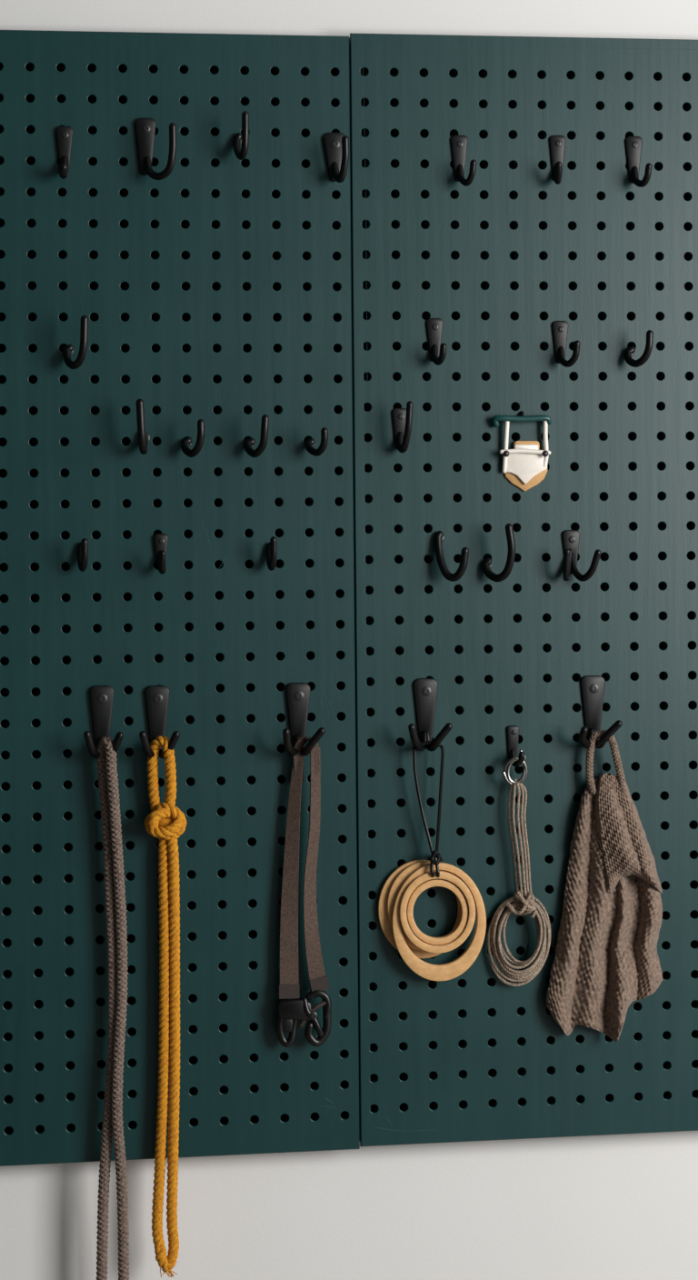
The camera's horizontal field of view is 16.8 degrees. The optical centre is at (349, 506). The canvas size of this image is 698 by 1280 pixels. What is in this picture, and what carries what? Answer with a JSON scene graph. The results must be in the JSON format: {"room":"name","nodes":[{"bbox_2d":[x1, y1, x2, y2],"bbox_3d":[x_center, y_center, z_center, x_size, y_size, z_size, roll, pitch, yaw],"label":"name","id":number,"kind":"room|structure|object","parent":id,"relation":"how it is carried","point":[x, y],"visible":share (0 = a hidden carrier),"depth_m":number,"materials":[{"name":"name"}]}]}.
{"room":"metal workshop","nodes":[
{"label":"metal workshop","id":0,"kind":"room"},
{"bbox_2d":[0,0,697,1279],"bbox_3d":[-0.011,0.150,2.689,4.400,2.700,0.120,-1,0,-8],"label":"wall","id":1,"kind":"structure","parent":0,"point":[608,1206],"depth_m":2.63,"materials":[{"name":"white paint"}]},
{"bbox_2d":[0,30,359,1166],"bbox_3d":[-0.295,0.098,2.573,0.604,1.225,0.030,-1,0,-8],"label":"pegboard","id":2,"kind":"object","parent":1,"relation":"attached to","point":[216,290],"visible":0.96,"depth_m":2.58,"materials":[{"name":"teal metal"}]},
{"bbox_2d":[56,126,72,179],"bbox_3d":[-0.305,-0.381,2.541,0.019,0.060,0.036,-1,0,-8],"label":"wall hook","id":3,"kind":"object","parent":2,"relation":"attached to","point":[64,135],"visible":1,"depth_m":2.55,"materials":[{"name":"black metal"}]},
{"bbox_2d":[62,315,88,369],"bbox_3d":[-0.294,-0.175,2.537,0.014,0.057,0.050,-1,0,-29],"label":"hook","id":4,"kind":"object","parent":2,"relation":"attached to","point":[68,350],"visible":1,"depth_m":2.52,"materials":[{"name":"black metal"}]},
{"bbox_2d":[77,538,88,571],"bbox_3d":[-0.286,0.052,2.542,0.011,0.036,0.036,-1,0,-8],"label":"hook","id":5,"kind":"object","parent":2,"relation":"attached to","point":[83,546],"visible":1,"depth_m":2.53,"materials":[{"name":"black metal"}]},
{"bbox_2d":[83,685,123,759],"bbox_3d":[-0.265,0.233,2.542,0.043,0.078,0.038,-1,0,-8],"label":"coat hook","id":6,"kind":"object","parent":2,"relation":"attached to","point":[101,696],"visible":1,"depth_m":2.56,"materials":[{"name":"black metal"}]},
{"bbox_2d":[95,736,129,1279],"bbox_3d":[-0.257,0.587,2.542,0.038,0.679,0.026,-1,0,-8],"label":"rope","id":7,"kind":"object","parent":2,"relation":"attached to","point":[115,885],"visible":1,"depth_m":2.54,"materials":[{"name":"grey fabric"}]},
{"bbox_2d":[135,399,149,454],"bbox_3d":[-0.222,-0.086,2.548,0.012,0.060,0.044,-1,0,0],"label":"hook","id":8,"kind":"object","parent":2,"relation":"attached to","point":[144,437],"visible":1,"depth_m":2.53,"materials":[{"name":"black metal"}]},
{"bbox_2d":[135,118,176,179],"bbox_3d":[-0.205,-0.387,2.553,0.060,0.070,0.019,-1,0,41],"label":"wall hook","id":9,"kind":"object","parent":2,"relation":"attached to","point":[145,127],"visible":1,"depth_m":2.56,"materials":[{"name":"black metal"}]},
{"bbox_2d":[139,685,179,759],"bbox_3d":[-0.205,0.234,2.550,0.044,0.078,0.038,-1,0,-8],"label":"coat hook","id":10,"kind":"object","parent":2,"relation":"attached to","point":[156,696],"visible":0.98,"depth_m":2.56,"materials":[{"name":"black metal"}]},
{"bbox_2d":[153,533,168,574],"bbox_3d":[-0.202,0.051,2.554,0.016,0.044,0.035,-1,0,-8],"label":"wall hook","id":11,"kind":"object","parent":2,"relation":"attached to","point":[161,540],"visible":1,"depth_m":2.57,"materials":[{"name":"black metal"}]},
{"bbox_2d":[144,736,186,1277],"bbox_3d":[-0.196,0.541,2.547,0.046,0.587,0.034,-1,0,-4],"label":"rope","id":12,"kind":"object","parent":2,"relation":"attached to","point":[166,822],"visible":1,"depth_m":2.55,"materials":[{"name":"fabric"}]},
{"bbox_2d":[180,419,204,457],"bbox_3d":[-0.170,-0.073,2.555,0.015,0.041,0.046,-1,0,-26],"label":"hook","id":13,"kind":"object","parent":2,"relation":"attached to","point":[186,442],"visible":1,"depth_m":2.54,"materials":[{"name":"black metal"}]},
{"bbox_2d":[233,110,249,159],"bbox_3d":[-0.117,-0.401,2.563,0.013,0.051,0.042,-1,0,-13],"label":"hook","id":14,"kind":"object","parent":2,"relation":"attached to","point":[241,153],"visible":1,"depth_m":2.55,"materials":[{"name":"black metal"}]},
{"bbox_2d":[244,414,269,457],"bbox_3d":[-0.102,-0.076,2.565,0.014,0.046,0.046,-1,0,-27],"label":"hook","id":15,"kind":"object","parent":2,"relation":"attached to","point":[249,443],"visible":1,"depth_m":2.55,"materials":[{"name":"black metal"}]},
{"bbox_2d":[266,536,277,570],"bbox_3d":[-0.084,0.051,2.570,0.011,0.038,0.036,-1,0,-8],"label":"hook","id":16,"kind":"object","parent":2,"relation":"attached to","point":[272,546],"visible":1,"depth_m":2.56,"materials":[{"name":"black metal"}]},
{"bbox_2d":[276,736,331,1047],"bbox_3d":[-0.050,0.419,2.574,0.061,0.339,0.017,-1,0,-4],"label":"strap","id":17,"kind":"object","parent":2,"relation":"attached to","point":[291,1007],"visible":1,"depth_m":2.57,"materials":[{"name":"taupe-brown woven fabric webbing"},{"name":"black metal"}]},
{"bbox_2d":[282,682,325,756],"bbox_3d":[-0.051,0.233,2.572,0.046,0.079,0.038,-1,0,-8],"label":"coat hook","id":18,"kind":"object","parent":2,"relation":"attached to","point":[297,694],"visible":1,"depth_m":2.59,"materials":[{"name":"black metal"}]},
{"bbox_2d":[305,427,328,456],"bbox_3d":[-0.036,-0.070,2.574,0.014,0.031,0.045,-1,0,-24],"label":"hook","id":19,"kind":"object","parent":2,"relation":"attached to","point":[309,443],"visible":1,"depth_m":2.56,"materials":[{"name":"black metal"}]},
{"bbox_2d":[323,132,349,182],"bbox_3d":[-0.013,-0.382,2.578,0.025,0.058,0.043,-1,0,-8],"label":"wall hook","id":20,"kind":"object","parent":2,"relation":"attached to","point":[336,145],"visible":1,"depth_m":2.59,"materials":[{"name":"black metal"}]},
{"bbox_2d":[349,33,697,1146],"bbox_3d":[0.302,0.089,2.656,0.599,1.225,0.032,-1,0,-8],"label":"pegboard","id":21,"kind":"object","parent":1,"relation":"attached to","point":[504,256],"visible":0.97,"depth_m":2.63,"materials":[{"name":"teal metal"}]},
{"bbox_2d":[391,400,413,452],"bbox_3d":[0.059,-0.086,2.588,0.018,0.056,0.042,-1,0,-8],"label":"wall hook","id":22,"kind":"object","parent":21,"relation":"attached to","point":[402,417],"visible":1,"depth_m":2.60,"materials":[{"name":"black metal"}]},
{"bbox_2d":[408,678,452,751],"bbox_3d":[0.086,0.229,2.591,0.049,0.080,0.038,-1,0,-8],"label":"coat hook","id":23,"kind":"object","parent":21,"relation":"attached to","point":[425,689],"visible":1,"depth_m":2.61,"materials":[{"name":"black metal"}]},
{"bbox_2d":[378,740,486,980],"bbox_3d":[0.091,0.389,2.595,0.118,0.264,0.031,-1,0,-8],"label":"rings","id":24,"kind":"object","parent":23,"relation":"hanging from","point":[398,895],"visible":1,"depth_m":2.59,"materials":[{"name":"brown wood"}]},
{"bbox_2d":[426,318,447,365],"bbox_3d":[0.097,-0.181,2.595,0.019,0.053,0.039,-1,0,-8],"label":"wall hook","id":25,"kind":"object","parent":21,"relation":"attached to","point":[437,351],"visible":1,"depth_m":2.61,"materials":[{"name":"black metal"}]},
{"bbox_2d":[434,530,469,581],"bbox_3d":[0.111,0.055,2.594,0.016,0.056,0.048,-1,0,-40],"label":"hook","id":26,"kind":"object","parent":21,"relation":"attached to","point":[439,537],"visible":1,"depth_m":2.59,"materials":[{"name":"black metal"}]},
{"bbox_2d":[450,135,477,186],"bbox_3d":[0.131,-0.381,2.601,0.018,0.059,0.043,-1,0,-33],"label":"wall hook","id":27,"kind":"object","parent":21,"relation":"attached to","point":[458,143],"visible":1,"depth_m":2.61,"materials":[{"name":"black metal"}]},
{"bbox_2d":[481,523,515,581],"bbox_3d":[0.164,0.051,2.601,0.014,0.065,0.050,-1,0,-37],"label":"hook","id":28,"kind":"object","parent":21,"relation":"attached to","point":[486,565],"visible":1,"depth_m":2.59,"materials":[{"name":"black metal"}]},
{"bbox_2d":[506,725,524,766],"bbox_3d":[0.184,0.265,2.611,0.015,0.044,0.030,-1,0,-8],"label":"wall hook","id":29,"kind":"object","parent":21,"relation":"attached to","point":[512,731],"visible":1,"depth_m":2.62,"materials":[{"name":"black metal"}]},
{"bbox_2d":[487,750,550,986],"bbox_3d":[0.189,0.399,2.607,0.071,0.262,0.028,-1,0,-8],"label":"rope","id":30,"kind":"object","parent":29,"relation":"hanging from","point":[524,900],"visible":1,"depth_m":2.61,"materials":[{"name":"fabric"}]},
{"bbox_2d":[491,410,551,491],"bbox_3d":[0.192,-0.061,2.619,0.068,0.090,0.018,-1,0,-8],"label":"strap buckle","id":31,"kind":"object","parent":21,"relation":"attached to","point":[525,466],"visible":1,"depth_m":2.62,"materials":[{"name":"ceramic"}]},
{"bbox_2d":[549,135,565,184],"bbox_3d":[0.234,-0.385,2.615,0.019,0.057,0.038,-1,0,-8],"label":"wall hook","id":32,"kind":"object","parent":21,"relation":"attached to","point":[557,143],"visible":1,"depth_m":2.63,"materials":[{"name":"black metal"}]},
{"bbox_2d":[551,320,580,367],"bbox_3d":[0.245,-0.180,2.616,0.018,0.053,0.044,-1,0,-34],"label":"wall hook","id":33,"kind":"object","parent":21,"relation":"attached to","point":[560,328],"visible":1,"depth_m":2.63,"materials":[{"name":"black metal"}]},
{"bbox_2d":[561,530,601,581],"bbox_3d":[0.255,0.055,2.615,0.040,0.057,0.042,-1,0,-8],"label":"wall hook","id":34,"kind":"object","parent":21,"relation":"attached to","point":[571,538],"visible":1,"depth_m":2.62,"materials":[{"name":"black metal"}]},
{"bbox_2d":[579,675,622,749],"bbox_3d":[0.275,0.229,2.617,0.048,0.080,0.038,-1,0,-8],"label":"coat hook","id":35,"kind":"object","parent":21,"relation":"attached to","point":[593,687],"visible":1,"depth_m":2.63,"materials":[{"name":"black metal"}]},
{"bbox_2d":[546,730,663,1041],"bbox_3d":[0.286,0.420,2.615,0.136,0.346,0.047,-1,0,-8],"label":"towel","id":36,"kind":"object","parent":35,"relation":"hanging from","point":[606,960],"visible":1,"depth_m":2.62,"materials":[{"name":"beige fabric"}]},
{"bbox_2d":[625,136,652,187],"bbox_3d":[0.327,-0.384,2.629,0.019,0.060,0.042,-1,0,-31],"label":"wall hook","id":37,"kind":"object","parent":21,"relation":"attached to","point":[634,145],"visible":1,"depth_m":2.64,"materials":[{"name":"black metal"}]},
{"bbox_2d":[624,330,653,367],"bbox_3d":[0.321,-0.174,2.623,0.016,0.040,0.045,-1,0,-27],"label":"hook","id":38,"kind":"object","parent":21,"relation":"attached to","point":[629,352],"visible":1,"depth_m":2.61,"materials":[{"name":"black metal"}]}
]}

